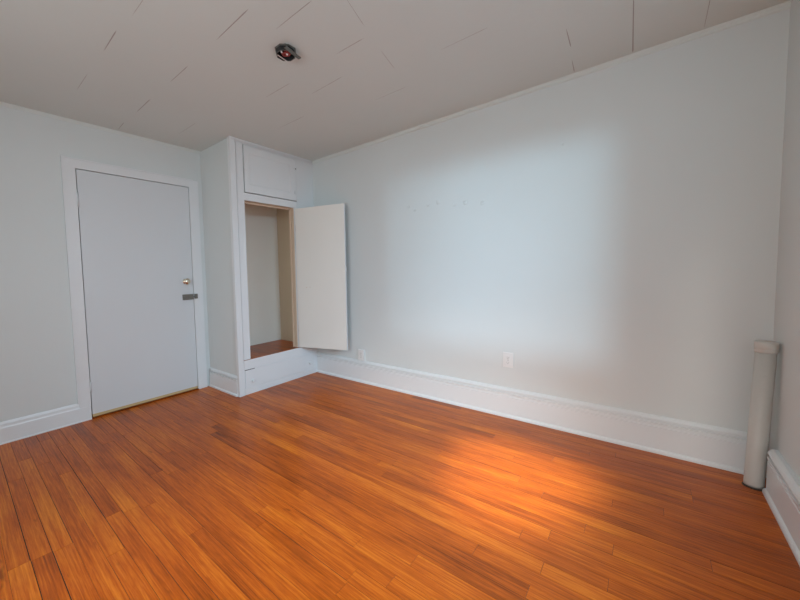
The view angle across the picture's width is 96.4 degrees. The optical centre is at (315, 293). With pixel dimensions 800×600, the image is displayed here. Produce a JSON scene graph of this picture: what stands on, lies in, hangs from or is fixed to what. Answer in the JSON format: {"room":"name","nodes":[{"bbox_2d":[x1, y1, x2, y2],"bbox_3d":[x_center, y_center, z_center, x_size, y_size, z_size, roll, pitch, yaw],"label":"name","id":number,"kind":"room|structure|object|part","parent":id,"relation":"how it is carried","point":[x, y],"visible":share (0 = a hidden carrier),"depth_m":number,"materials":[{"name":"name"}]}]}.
{"room":"empty bedroom","nodes":[
{"label":"empty bedroom","id":0,"kind":"room"},
{"bbox_2d":[0,105,281,421],"bbox_3d":[-1.796,-0.184,3.035,0.120,2.426,4.150,2,5,44],"label":"wall","id":1,"kind":"structure","parent":0,"point":[37,363],"depth_m":2.65,"materials":[{"name":"paint"}]},
{"bbox_2d":[0,403,91,444],"bbox_3d":[-2.466,1.018,2.262,0.022,0.156,1.760,2,5,44],"label":"baseboard","id":2,"kind":"structure","parent":1,"relation":"attached to","point":[16,429],"depth_m":2.66,"materials":[{"name":"paint"}]},
{"bbox_2d":[0,101,199,153],"bbox_3d":[-2.156,-1.348,2.523,0.014,0.022,2.861,2,5,44],"label":"trim","id":3,"kind":"structure","parent":1,"relation":"attached to","point":[1,103],"depth_m":2.85,"materials":[{"name":"paint"}]},
{"bbox_2d":[60,155,206,407],"bbox_3d":[-1.557,-0.051,3.188,0.021,2.128,1.144,2,5,44],"label":"trim","id":4,"kind":"structure","parent":1,"relation":"attached to","point":[68,164],"depth_m":2.85,"materials":[{"name":"paint"}]},
{"bbox_2d":[75,169,197,416],"bbox_3d":[-1.552,-0.015,3.177,0.100,2.030,0.954,2,5,44],"label":"door","id":5,"kind":"structure","parent":1,"relation":"in","point":[135,240],"depth_m":3.13,"materials":[{"name":"paint"}]},
{"bbox_3d":[-1.544,0.986,3.261,0.036,0.022,0.938,2,5,44],"label":"rail","id":6,"kind":"part","parent":5,"relation":"part of","materials":[{"name":"brown wood"}]},
{"bbox_3d":[-1.268,-0.123,3.447,0.064,0.062,0.062,2,5,44],"label":"knob","id":7,"kind":"part","parent":5,"relation":"part of","materials":[{"name":"gold metal"}]},
{"bbox_2d":[92,388,197,418],"bbox_3d":[-1.554,1.006,3.272,0.091,0.006,0.954,2,5,44],"label":"trim","id":8,"kind":"structure","parent":1,"relation":"attached to","point":[98,416],"depth_m":3.19,"materials":[{"name":"wood"}]},
{"bbox_2d":[0,0,790,160],"bbox_3d":[-0.410,-1.399,1.610,4.040,0.091,4.150,2,5,44],"label":"ceiling","id":9,"kind":"structure","parent":0,"point":[190,74],"depth_m":2.04,"materials":[{"name":"paint"}]},
{"bbox_2d":[275,44,300,61],"bbox_3d":[-0.166,-1.393,1.978,0.116,0.090,0.131,1,4,35],"label":"junction box","id":10,"kind":"object","parent":9,"relation":"attached to","point":[282,50],"visible":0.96,"depth_m":1.97,"materials":[{"name":"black metal"}]},
{"bbox_2d":[0,372,799,599],"bbox_3d":[-0.347,1.096,1.766,4.060,0.060,4.150,2,5,44],"label":"floor","id":11,"kind":"structure","parent":0,"point":[314,486],"depth_m":1.70,"materials":[{"name":"orange wood"}]},
{"bbox_2d":[200,136,347,396],"bbox_3d":[-0.383,-0.260,3.642,1.087,2.426,1.115,2,5,44],"label":"closet","id":12,"kind":"object","parent":11,"relation":"on","point":[276,269],"visible":1,"depth_m":3.65,"materials":[{"name":"paint"}]},
{"bbox_3d":[-0.948,-0.234,3.461,0.519,2.426,0.018,2,5,44],"label":"panel","id":13,"kind":"part","parent":12,"relation":"part of","materials":[{"name":"paint"}]},
{"bbox_3d":[-0.925,0.880,3.505,0.504,0.196,0.027,2,5,44],"label":"baseboard","id":14,"kind":"part","parent":12,"relation":"part of","materials":[{"name":"paint"}]},
{"bbox_3d":[-0.741,-0.229,3.274,0.034,2.424,0.060,2,5,44],"label":"corner post","id":15,"kind":"part","parent":12,"relation":"part of","materials":[{"name":"paint"}]},
{"bbox_3d":[-0.602,-0.215,3.839,0.499,1.647,0.990,2,5,44],"label":"panel","id":16,"kind":"part","parent":12,"relation":"part of","materials":[{"name":"paint"}]},
{"bbox_3d":[-0.449,-1.213,3.556,0.029,0.440,0.674,2,5,44],"label":"cabinet door","id":17,"kind":"part","parent":12,"relation":"part of","materials":[{"name":"paint"}]},
{"bbox_3d":[-0.412,-1.460,3.553,0.005,0.019,1.074,2,5,44],"label":"moulding","id":18,"kind":"part","parent":12,"relation":"part of","materials":[{"name":"paint"}]},
{"bbox_3d":[-0.386,-0.431,3.662,0.040,2.087,1.069,2,5,44],"label":"frame","id":19,"kind":"part","parent":12,"relation":"part of","materials":[{"name":"paint"}]},
{"bbox_3d":[-0.333,0.800,3.717,0.005,0.182,0.983,2,5,44],"label":"drawer","id":20,"kind":"part","parent":12,"relation":"part of","materials":[{"name":"paint"}]},
{"bbox_3d":[0.062,-0.168,3.725,0.560,1.517,0.022,0,4,25],"label":"closet door","id":21,"kind":"part","parent":12,"relation":"part of","materials":[{"name":"beige paint"}]},
{"bbox_2d":[742,340,779,490],"bbox_3d":[2.255,0.613,1.767,0.099,0.757,0.085,2,5,44],"label":"riser pipe","id":22,"kind":"object","parent":11,"relation":"on","point":[766,352],"visible":1,"depth_m":1.75,"materials":[{"name":"metal"}]},
{"bbox_2d":[287,9,789,473],"bbox_3d":[1.025,-0.270,3.141,3.820,2.426,0.102,2,5,44],"label":"wall","id":23,"kind":"structure","parent":0,"point":[613,231],"depth_m":2.29,"materials":[{"name":"paint"}]},
{"bbox_2d":[358,349,364,360],"bbox_3d":[0.485,0.639,3.651,0.070,0.115,0.022,2,5,44],"label":"wall outlet","id":24,"kind":"object","parent":23,"relation":"attached to","point":[361,353],"visible":1,"depth_m":3.64,"materials":[{"name":"white plastic"}]},
{"bbox_2d":[503,352,512,367],"bbox_3d":[1.489,0.510,2.692,0.070,0.115,0.010,2,5,44],"label":"wall outlet","id":25,"kind":"object","parent":23,"relation":"attached to","point":[507,357],"visible":1,"depth_m":2.69,"materials":[{"name":"white plastic"}]},
{"bbox_2d":[317,352,746,474],"bbox_3d":[1.200,0.835,2.982,3.241,0.230,0.030,2,5,44],"label":"baseboard","id":26,"kind":"structure","parent":23,"relation":"attached to","point":[722,448],"depth_m":2.43,"materials":[{"name":"paint"}]},
{"bbox_2d":[312,0,791,163],"bbox_3d":[1.151,-1.456,2.839,3.272,0.030,0.017,2,5,44],"label":"trim","id":27,"kind":"structure","parent":23,"relation":"attached to","point":[784,6],"depth_m":2.22,"materials":[{"name":"paint"}]},
{"bbox_2d":[766,0,799,479],"bbox_3d":[1.053,-0.103,0.329,0.100,2.426,4.150,2,5,44],"label":"wall","id":28,"kind":"structure","parent":0,"point":[785,419],"depth_m":1.65,"materials":[{"name":"paint"}]},
{"bbox_2d":[762,449,799,565],"bbox_3d":[0.965,0.998,0.373,0.043,0.230,3.754,2,5,44],"label":"baseboard","id":29,"kind":"structure","parent":28,"relation":"attached to","point":[781,493],"depth_m":1.52,"materials":[{"name":"paint"}]}
]}

